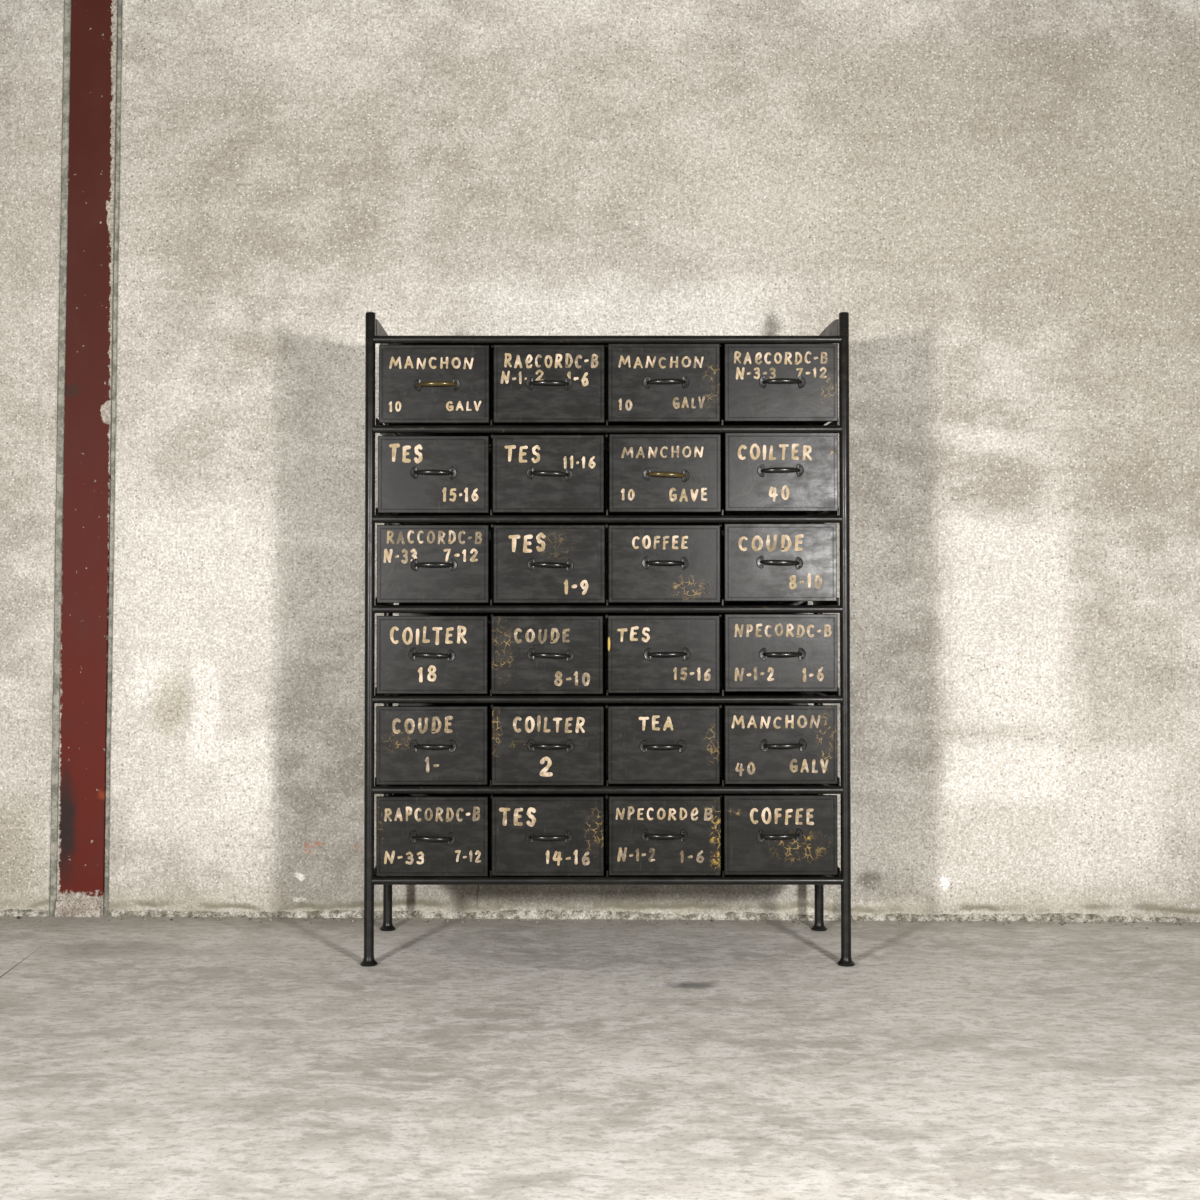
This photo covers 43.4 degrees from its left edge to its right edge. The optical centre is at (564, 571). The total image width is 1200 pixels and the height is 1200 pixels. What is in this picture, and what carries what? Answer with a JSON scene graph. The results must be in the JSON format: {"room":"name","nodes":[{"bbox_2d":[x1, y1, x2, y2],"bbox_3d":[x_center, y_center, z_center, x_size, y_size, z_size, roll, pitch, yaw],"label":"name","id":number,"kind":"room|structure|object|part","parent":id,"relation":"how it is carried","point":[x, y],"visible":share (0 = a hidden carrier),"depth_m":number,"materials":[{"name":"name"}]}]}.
{"room":"industrial warehouse","nodes":[
{"label":"industrial warehouse","id":0,"kind":"room"},
{"bbox_2d":[0,0,1199,918],"bbox_3d":[0.003,-0.715,4.417,12.000,3.400,0.260,0,-1,1],"label":"wall","id":1,"kind":"structure","parent":0,"point":[999,200],"depth_m":4.28,"materials":[{"name":"concrete"}]},
{"bbox_2d":[0,909,47,916],"bbox_3d":[-2.486,0.967,4.311,2.027,0.034,0.019,0,-1,1],"label":"trim","id":2,"kind":"structure","parent":1,"relation":"attached to","point":[9,912],"depth_m":4.29,"materials":[{"name":"beige concrete"}]},
{"bbox_2d":[55,0,117,916],"bbox_3d":[-1.367,-0.717,4.343,0.169,3.400,0.075,0,-1,1],"label":"steel column","id":3,"kind":"structure","parent":1,"relation":"attached to","point":[94,23],"depth_m":4.32,"materials":[{"name":"red metal"}]},
{"bbox_2d":[109,909,1199,921],"bbox_3d":[1.101,0.967,4.224,4.798,0.031,0.021,0,-1,1],"label":"trim","id":4,"kind":"structure","parent":1,"relation":"attached to","point":[352,913],"depth_m":4.25,"materials":[{"name":"beige concrete"}]},
{"bbox_2d":[0,915,1199,1199],"bbox_3d":[0.000,0.925,0.782,12.000,0.020,8.200,0,-1,0],"label":"floor","id":5,"kind":"structure","parent":0,"point":[231,1058],"depth_m":2.91,"materials":[{"name":"concrete"}]},
{"bbox_2d":[10,916,1190,928],"bbox_3d":[0.050,0.977,4.199,4.487,0.008,0.085,0,-1,1],"label":"crumbs","id":6,"kind":"object","parent":5,"relation":"on","point":[17,917],"visible":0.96,"depth_m":4.21,"materials":[{"name":"grey concrete"}]},
{"bbox_2d":[360,312,854,966],"bbox_3d":[0.105,0.168,3.923,1.221,1.615,0.453,0,-1,0],"label":"tall cabinet","id":7,"kind":"object","parent":5,"relation":"on","point":[603,659],"visible":1,"depth_m":3.73,"materials":[{"name":"metal"}]},
{"bbox_3d":[-0.484,0.164,3.732,0.043,1.615,0.043,0,-1,0],"label":"post","id":8,"kind":"part","parent":7,"relation":"part of","materials":[{"name":"metal"}]},
{"bbox_3d":[-0.484,0.172,4.128,0.043,1.615,0.043,0,-1,0],"label":"post","id":9,"kind":"part","parent":7,"relation":"part of","materials":[{"name":"metal"}]},
{"bbox_3d":[-0.377,0.205,3.724,0.020,0.032,0.004,3,-1,0],"label":"handle plate","id":10,"kind":"part","parent":7,"relation":"part of","materials":[{"name":"metal"}]},
{"bbox_3d":[-0.376,0.655,3.716,0.020,0.032,0.004,3,-1,0],"label":"handle plate","id":11,"kind":"part","parent":7,"relation":"part of","materials":[{"name":"metal"}]},
{"bbox_3d":[-0.373,0.431,3.720,0.020,0.032,0.004,1,-1,0],"label":"handle plate","id":12,"kind":"part","parent":7,"relation":"part of","materials":[{"name":"metal"}]},
{"bbox_3d":[-0.374,-0.244,3.733,0.020,0.032,0.004,1,-1,0],"label":"handle plate","id":13,"kind":"part","parent":7,"relation":"part of","materials":[{"name":"metal"}]},
{"bbox_3d":[-0.373,-0.015,3.728,0.019,0.033,0.004,0,-1,0],"label":"handle plate","id":14,"kind":"part","parent":7,"relation":"part of","materials":[{"name":"metal"}]},
{"bbox_3d":[-0.366,-0.462,3.737,0.020,0.032,0.004,-1,-1,0],"label":"handle plate","id":15,"kind":"part","parent":7,"relation":"part of","materials":[{"name":"metal"}]},
{"bbox_3d":[-0.328,0.657,3.702,0.100,0.012,0.031,3,-1,0],"label":"handle","id":16,"kind":"part","parent":7,"relation":"part of","materials":[{"name":"metal"}]},
{"bbox_3d":[-0.329,0.435,3.902,0.275,0.194,0.361,0,-1,0],"label":"drawer","id":17,"kind":"part","parent":7,"relation":"part of","materials":[{"name":"black metal"}]},
{"bbox_3d":[-0.329,0.211,3.906,0.274,0.193,0.361,0,-1,0],"label":"drawer","id":18,"kind":"part","parent":7,"relation":"part of","materials":[{"name":"black metal"}]},
{"bbox_3d":[-0.329,0.207,3.711,0.100,0.012,0.031,3,-1,0],"label":"handle","id":19,"kind":"part","parent":7,"relation":"part of","materials":[{"name":"metal"}]},
{"bbox_3d":[-0.328,0.659,3.898,0.275,0.196,0.361,0,-1,0],"label":"drawer","id":20,"kind":"part","parent":7,"relation":"part of","materials":[{"name":"black metal"}]},
{"bbox_3d":[-0.325,0.432,3.706,0.100,0.012,0.031,1,-1,0],"label":"handle","id":21,"kind":"part","parent":7,"relation":"part of","materials":[{"name":"metal"}]},
{"bbox_3d":[-0.328,-0.014,3.910,0.276,0.193,0.361,0,-1,0],"label":"drawer","id":22,"kind":"part","parent":7,"relation":"part of","materials":[{"name":"black metal"}]},
{"bbox_3d":[-0.327,-0.236,3.915,0.275,0.191,0.361,0,-1,0],"label":"drawer","id":23,"kind":"part","parent":7,"relation":"part of","materials":[{"name":"black metal"}]},
{"bbox_3d":[-0.326,-0.244,3.719,0.100,0.012,0.031,1,-1,0],"label":"handle","id":24,"kind":"part","parent":7,"relation":"part of","materials":[{"name":"metal"}]},
{"bbox_3d":[-0.324,-0.016,3.715,0.100,0.012,0.031,0,-1,0],"label":"handle","id":25,"kind":"part","parent":7,"relation":"part of","materials":[{"name":"metal"}]},
{"bbox_3d":[-0.325,-0.461,3.919,0.274,0.194,0.361,0,-1,0],"label":"drawer","id":26,"kind":"part","parent":7,"relation":"part of","materials":[{"name":"black metal"}]},
{"bbox_3d":[-0.317,-0.463,3.724,0.100,0.012,0.031,-1,-1,0],"label":"handle","id":27,"kind":"part","parent":7,"relation":"part of","materials":[{"name":"gold metal"}]},
{"bbox_3d":[-0.281,0.209,3.724,0.020,0.032,0.004,3,-1,0],"label":"handle plate","id":28,"kind":"part","parent":7,"relation":"part of","materials":[{"name":"metal"}]},
{"bbox_3d":[-0.279,0.660,3.715,0.020,0.032,0.004,3,-1,0],"label":"handle plate","id":29,"kind":"part","parent":7,"relation":"part of","materials":[{"name":"metal"}]},
{"bbox_3d":[-0.277,0.432,3.720,0.020,0.032,0.004,1,-1,0],"label":"handle plate","id":30,"kind":"part","parent":7,"relation":"part of","materials":[{"name":"metal"}]},
{"bbox_3d":[-0.276,-0.015,3.728,0.019,0.033,0.004,0,-1,0],"label":"handle plate","id":31,"kind":"part","parent":7,"relation":"part of","materials":[{"name":"metal"}]},
{"bbox_3d":[-0.278,-0.243,3.733,0.020,0.032,0.004,1,-1,0],"label":"handle plate","id":32,"kind":"part","parent":7,"relation":"part of","materials":[{"name":"metal"}]},
{"bbox_3d":[-0.269,-0.463,3.737,0.020,0.032,0.004,-1,-1,0],"label":"handle plate","id":33,"kind":"part","parent":7,"relation":"part of","materials":[{"name":"metal"}]},
{"bbox_3d":[-0.088,0.655,3.716,0.019,0.033,0.004,0,-1,0],"label":"handle plate","id":34,"kind":"part","parent":7,"relation":"part of","materials":[{"name":"metal"}]},
{"bbox_3d":[-0.086,-0.243,3.733,0.020,0.032,0.004,3,-1,0],"label":"handle plate","id":35,"kind":"part","parent":7,"relation":"part of","materials":[{"name":"metal"}]},
{"bbox_3d":[-0.087,-0.465,3.737,0.020,0.032,0.004,1,-1,0],"label":"handle plate","id":36,"kind":"part","parent":7,"relation":"part of","materials":[{"name":"metal"}]},
{"bbox_3d":[-0.084,0.430,3.720,0.020,0.032,0.004,1,-1,0],"label":"handle plate","id":37,"kind":"part","parent":7,"relation":"part of","materials":[{"name":"metal"}]},
{"bbox_3d":[-0.084,0.206,3.724,0.020,0.032,0.004,2,-1,0],"label":"handle plate","id":38,"kind":"part","parent":7,"relation":"part of","materials":[{"name":"metal"}]},
{"bbox_3d":[-0.084,-0.017,3.728,0.020,0.032,0.004,3,-1,0],"label":"handle plate","id":39,"kind":"part","parent":7,"relation":"part of","materials":[{"name":"metal"}]},
{"bbox_3d":[-0.044,0.211,3.906,0.277,0.193,0.361,0,-1,0],"label":"drawer","id":40,"kind":"part","parent":7,"relation":"part of","materials":[{"name":"black metal"}]},
{"bbox_3d":[-0.043,0.658,3.898,0.276,0.195,0.361,0,-1,0],"label":"drawer","id":41,"kind":"part","parent":7,"relation":"part of","materials":[{"name":"black metal"}]},
{"bbox_3d":[-0.042,0.436,3.902,0.277,0.195,0.361,0,-1,0],"label":"drawer","id":42,"kind":"part","parent":7,"relation":"part of","materials":[{"name":"black metal"}]},
{"bbox_3d":[-0.041,-0.238,3.915,0.276,0.193,0.361,0,-1,0],"label":"drawer","id":43,"kind":"part","parent":7,"relation":"part of","materials":[{"name":"black metal"}]},
{"bbox_3d":[-0.040,0.655,3.702,0.100,0.012,0.031,0,-1,0],"label":"handle","id":44,"kind":"part","parent":7,"relation":"part of","materials":[{"name":"metal"}]},
{"bbox_3d":[-0.039,-0.014,3.910,0.276,0.193,0.361,0,-1,0],"label":"drawer","id":45,"kind":"part","parent":7,"relation":"part of","materials":[{"name":"black metal"}]},
{"bbox_3d":[-0.039,-0.465,3.724,0.100,0.012,0.031,1,-1,0],"label":"handle","id":46,"kind":"part","parent":7,"relation":"part of","materials":[{"name":"metal"}]},
{"bbox_3d":[-0.040,-0.462,3.919,0.276,0.194,0.361,0,-1,0],"label":"drawer","id":47,"kind":"part","parent":7,"relation":"part of","materials":[{"name":"black metal"}]},
{"bbox_3d":[-0.038,-0.241,3.719,0.100,0.012,0.031,3,-1,0],"label":"handle","id":48,"kind":"part","parent":7,"relation":"part of","materials":[{"name":"metal"}]},
{"bbox_3d":[-0.036,0.431,3.706,0.100,0.012,0.031,1,-1,0],"label":"handle","id":49,"kind":"part","parent":7,"relation":"part of","materials":[{"name":"metal"}]},
{"bbox_3d":[-0.036,0.207,3.711,0.100,0.012,0.031,2,-1,0],"label":"handle","id":50,"kind":"part","parent":7,"relation":"part of","materials":[{"name":"metal"}]},
{"bbox_3d":[-0.036,-0.015,3.715,0.100,0.012,0.031,3,-1,0],"label":"handle","id":51,"kind":"part","parent":7,"relation":"part of","materials":[{"name":"metal"}]},
{"bbox_3d":[0.008,0.655,3.716,0.019,0.033,0.004,0,-1,0],"label":"handle plate","id":52,"kind":"part","parent":7,"relation":"part of","materials":[{"name":"metal"}]},
{"bbox_3d":[0.009,-0.464,3.737,0.020,0.032,0.004,1,-1,0],"label":"handle plate","id":53,"kind":"part","parent":7,"relation":"part of","materials":[{"name":"metal"}]},
{"bbox_3d":[0.010,-0.239,3.733,0.020,0.032,0.004,3,-1,0],"label":"handle plate","id":54,"kind":"part","parent":7,"relation":"part of","materials":[{"name":"metal"}]},
{"bbox_3d":[0.012,0.432,3.720,0.020,0.032,0.004,1,-1,0],"label":"handle plate","id":55,"kind":"part","parent":7,"relation":"part of","materials":[{"name":"metal"}]},
{"bbox_3d":[0.013,0.209,3.724,0.020,0.032,0.004,2,-1,0],"label":"handle plate","id":56,"kind":"part","parent":7,"relation":"part of","materials":[{"name":"metal"}]},
{"bbox_3d":[0.013,-0.013,3.728,0.020,0.032,0.004,3,-1,0],"label":"handle plate","id":57,"kind":"part","parent":7,"relation":"part of","materials":[{"name":"metal"}]},
{"bbox_3d":[0.105,-0.576,3.747,1.170,0.019,0.020,0,-1,0],"label":"rail","id":58,"kind":"part","parent":7,"relation":"part of","materials":[{"name":"metal"}]},
{"bbox_3d":[0.105,0.095,3.734,1.170,0.019,0.020,0,-1,0],"label":"rail","id":59,"kind":"part","parent":7,"relation":"part of","materials":[{"name":"metal"}]},
{"bbox_3d":[0.105,-0.353,3.743,1.170,0.019,0.020,0,-1,0],"label":"rail","id":60,"kind":"part","parent":7,"relation":"part of","materials":[{"name":"metal"}]},
{"bbox_3d":[0.105,-0.129,3.738,1.170,0.019,0.020,0,-1,0],"label":"rail","id":61,"kind":"part","parent":7,"relation":"part of","materials":[{"name":"metal"}]},
{"bbox_3d":[0.105,0.318,3.730,1.170,0.019,0.020,0,-1,0],"label":"rail","id":62,"kind":"part","parent":7,"relation":"part of","materials":[{"name":"metal"}]},
{"bbox_3d":[0.105,0.541,3.725,1.170,0.019,0.020,0,-1,0],"label":"rail","id":63,"kind":"part","parent":7,"relation":"part of","materials":[{"name":"metal"}]},
{"bbox_3d":[0.105,0.765,3.721,1.170,0.019,0.020,0,-1,0],"label":"rail","id":64,"kind":"part","parent":7,"relation":"part of","materials":[{"name":"metal"}]},
{"bbox_3d":[0.194,0.432,3.720,0.019,0.033,0.004,0,-1,0],"label":"handle plate","id":65,"kind":"part","parent":7,"relation":"part of","materials":[{"name":"metal"}]},
{"bbox_3d":[0.197,0.651,3.716,0.019,0.033,0.004,0,-1,0],"label":"handle plate","id":66,"kind":"part","parent":7,"relation":"part of","materials":[{"name":"metal"}]},
{"bbox_3d":[0.200,-0.021,3.728,0.020,0.032,0.004,1,-1,0],"label":"handle plate","id":67,"kind":"part","parent":7,"relation":"part of","materials":[{"name":"metal"}]},
{"bbox_3d":[0.203,-0.240,3.733,0.020,0.032,0.004,3,-1,0],"label":"handle plate","id":68,"kind":"part","parent":7,"relation":"part of","materials":[{"name":"metal"}]},
{"bbox_3d":[0.203,-0.467,3.737,0.020,0.032,0.004,-1,-1,0],"label":"handle plate","id":69,"kind":"part","parent":7,"relation":"part of","materials":[{"name":"metal"}]},
{"bbox_3d":[0.204,0.206,3.724,0.020,0.033,0.004,0,-1,0],"label":"handle plate","id":70,"kind":"part","parent":7,"relation":"part of","materials":[{"name":"metal"}]},
{"bbox_3d":[0.242,0.432,3.706,0.100,0.012,0.031,0,-1,0],"label":"handle","id":71,"kind":"part","parent":7,"relation":"part of","materials":[{"name":"metal"}]},
{"bbox_3d":[0.244,0.433,3.902,0.276,0.192,0.361,0,-1,0],"label":"drawer","id":72,"kind":"part","parent":7,"relation":"part of","materials":[{"name":"black metal"}]},
{"bbox_3d":[0.245,0.209,3.906,0.277,0.192,0.361,0,-1,0],"label":"drawer","id":73,"kind":"part","parent":7,"relation":"part of","materials":[{"name":"black metal"}]},
{"bbox_3d":[0.246,-0.015,3.910,0.277,0.192,0.361,0,-1,0],"label":"drawer","id":74,"kind":"part","parent":7,"relation":"part of","materials":[{"name":"black metal"}]},
{"bbox_3d":[0.246,-0.465,3.919,0.278,0.194,0.361,0,-1,0],"label":"drawer","id":75,"kind":"part","parent":7,"relation":"part of","materials":[{"name":"black metal"}]},
{"bbox_3d":[0.245,0.651,3.702,0.100,0.012,0.031,1,-1,0],"label":"handle","id":76,"kind":"part","parent":7,"relation":"part of","materials":[{"name":"metal"}]},
{"bbox_3d":[0.246,0.657,3.898,0.276,0.195,0.361,0,-1,0],"label":"drawer","id":77,"kind":"part","parent":7,"relation":"part of","materials":[{"name":"black metal"}]},
{"bbox_3d":[0.248,-0.020,3.715,0.100,0.012,0.031,1,-1,0],"label":"handle","id":78,"kind":"part","parent":7,"relation":"part of","materials":[{"name":"metal"}]},
{"bbox_3d":[0.248,-0.240,3.915,0.277,0.194,0.361,0,-1,0],"label":"drawer","id":79,"kind":"part","parent":7,"relation":"part of","materials":[{"name":"black metal"}]},
{"bbox_3d":[0.251,-0.238,3.719,0.100,0.012,0.031,3,-1,0],"label":"handle","id":80,"kind":"part","parent":7,"relation":"part of","materials":[{"name":"gold metal"}]},
{"bbox_3d":[0.251,-0.468,3.724,0.100,0.012,0.031,-1,-1,0],"label":"handle","id":81,"kind":"part","parent":7,"relation":"part of","materials":[{"name":"metal"}]},
{"bbox_3d":[0.253,0.205,3.711,0.100,0.012,0.031,-1,-1,0],"label":"handle","id":82,"kind":"part","parent":7,"relation":"part of","materials":[{"name":"metal"}]},
{"bbox_3d":[0.290,0.432,3.720,0.019,0.033,0.004,0,-1,0],"label":"handle plate","id":83,"kind":"part","parent":7,"relation":"part of","materials":[{"name":"metal"}]},
{"bbox_3d":[0.293,0.652,3.716,0.019,0.033,0.004,0,-1,0],"label":"handle plate","id":84,"kind":"part","parent":7,"relation":"part of","materials":[{"name":"metal"}]},
{"bbox_3d":[0.296,-0.019,3.728,0.020,0.032,0.004,1,-1,0],"label":"handle plate","id":85,"kind":"part","parent":7,"relation":"part of","materials":[{"name":"metal"}]},
{"bbox_3d":[0.299,-0.236,3.733,0.020,0.032,0.004,3,-1,0],"label":"handle plate","id":86,"kind":"part","parent":7,"relation":"part of","materials":[{"name":"metal"}]},
{"bbox_3d":[0.300,-0.469,3.737,0.020,0.032,0.004,-1,-1,0],"label":"handle plate","id":87,"kind":"part","parent":7,"relation":"part of","materials":[{"name":"metal"}]},
{"bbox_3d":[0.301,0.205,3.724,0.020,0.033,0.004,0,-1,0],"label":"handle plate","id":88,"kind":"part","parent":7,"relation":"part of","materials":[{"name":"metal"}]},
{"bbox_3d":[0.482,0.653,3.716,0.020,0.032,0.004,-2,-1,0],"label":"handle plate","id":89,"kind":"part","parent":7,"relation":"part of","materials":[{"name":"metal"}]},
{"bbox_3d":[0.484,-0.023,3.728,0.020,0.032,0.004,2,-1,0],"label":"handle plate","id":90,"kind":"part","parent":7,"relation":"part of","materials":[{"name":"metal"}]},
{"bbox_3d":[0.486,-0.248,3.733,0.020,0.033,0.004,0,-1,0],"label":"handle plate","id":91,"kind":"part","parent":7,"relation":"part of","materials":[{"name":"metal"}]},
{"bbox_3d":[0.490,0.205,3.724,0.019,0.033,0.004,0,-1,0],"label":"handle plate","id":92,"kind":"part","parent":7,"relation":"part of","materials":[{"name":"metal"}]},
{"bbox_3d":[0.491,-0.469,3.737,0.019,0.033,0.004,0,-1,0],"label":"handle plate","id":93,"kind":"part","parent":7,"relation":"part of","materials":[{"name":"metal"}]},
{"bbox_3d":[0.491,0.431,3.720,0.020,0.032,0.004,-1,-1,0],"label":"handle plate","id":94,"kind":"part","parent":7,"relation":"part of","materials":[{"name":"metal"}]},
{"bbox_3d":[0.534,-0.018,3.911,0.278,0.192,0.361,0,-1,0],"label":"drawer","id":95,"kind":"part","parent":7,"relation":"part of","materials":[{"name":"black metal"}]},
{"bbox_3d":[0.537,-0.242,3.915,0.280,0.195,0.361,0,-1,0],"label":"drawer","id":96,"kind":"part","parent":7,"relation":"part of","materials":[{"name":"black metal"}]},
{"bbox_3d":[0.537,-0.465,3.919,0.281,0.193,0.361,0,-1,0],"label":"drawer","id":97,"kind":"part","parent":7,"relation":"part of","materials":[{"name":"black metal"}]},
{"bbox_3d":[0.533,0.656,3.898,0.280,0.196,0.361,0,-1,0],"label":"drawer","id":98,"kind":"part","parent":7,"relation":"part of","materials":[{"name":"black metal"}]},
{"bbox_3d":[0.530,0.651,3.702,0.100,0.012,0.031,-2,-1,0],"label":"handle","id":99,"kind":"part","parent":7,"relation":"part of","materials":[{"name":"metal"}]},
{"bbox_3d":[0.535,0.433,3.902,0.279,0.194,0.361,0,-1,0],"label":"drawer","id":100,"kind":"part","parent":7,"relation":"part of","materials":[{"name":"black metal"}]},
{"bbox_3d":[0.535,0.206,3.906,0.279,0.192,0.361,0,-1,0],"label":"drawer","id":101,"kind":"part","parent":7,"relation":"part of","materials":[{"name":"black metal"}]},
{"bbox_3d":[0.532,-0.021,3.715,0.100,0.012,0.031,2,-1,0],"label":"handle","id":102,"kind":"part","parent":7,"relation":"part of","materials":[{"name":"metal"}]},
{"bbox_3d":[0.535,-0.249,3.720,0.100,0.012,0.031,-1,-1,0],"label":"handle","id":103,"kind":"part","parent":7,"relation":"part of","materials":[{"name":"metal"}]},
{"bbox_3d":[0.539,-0.469,3.724,0.100,0.012,0.031,0,-1,0],"label":"handle","id":104,"kind":"part","parent":7,"relation":"part of","materials":[{"name":"metal"}]},
{"bbox_3d":[0.538,0.205,3.711,0.100,0.012,0.031,0,-1,0],"label":"handle","id":105,"kind":"part","parent":7,"relation":"part of","materials":[{"name":"metal"}]},
{"bbox_3d":[0.540,0.430,3.706,0.100,0.012,0.031,-1,-1,0],"label":"handle","id":106,"kind":"part","parent":7,"relation":"part of","materials":[{"name":"metal"}]},
{"bbox_3d":[0.578,0.650,3.716,0.020,0.032,0.004,-2,-1,0],"label":"handle plate","id":107,"kind":"part","parent":7,"relation":"part of","materials":[{"name":"metal"}]},
{"bbox_3d":[0.580,-0.019,3.728,0.020,0.032,0.004,2,-1,0],"label":"handle plate","id":108,"kind":"part","parent":7,"relation":"part of","materials":[{"name":"metal"}]},
{"bbox_3d":[0.583,-0.250,3.733,0.020,0.033,0.004,0,-1,0],"label":"handle plate","id":109,"kind":"part","parent":7,"relation":"part of","materials":[{"name":"metal"}]},
{"bbox_3d":[0.586,0.205,3.724,0.019,0.033,0.004,0,-1,0],"label":"handle plate","id":110,"kind":"part","parent":7,"relation":"part of","materials":[{"name":"metal"}]},
{"bbox_3d":[0.588,-0.469,3.737,0.019,0.033,0.004,0,-1,0],"label":"handle plate","id":111,"kind":"part","parent":7,"relation":"part of","materials":[{"name":"metal"}]},
{"bbox_3d":[0.588,0.429,3.720,0.020,0.032,0.004,-1,-1,0],"label":"handle plate","id":112,"kind":"part","parent":7,"relation":"part of","materials":[{"name":"metal"}]},
{"bbox_3d":[0.694,0.172,4.128,0.043,1.615,0.043,0,-1,0],"label":"post","id":113,"kind":"part","parent":7,"relation":"part of","materials":[{"name":"metal"}]},
{"bbox_3d":[0.694,0.164,3.732,0.043,1.615,0.043,0,-1,0],"label":"post","id":114,"kind":"part","parent":7,"relation":"part of","materials":[{"name":"metal"}]}
]}

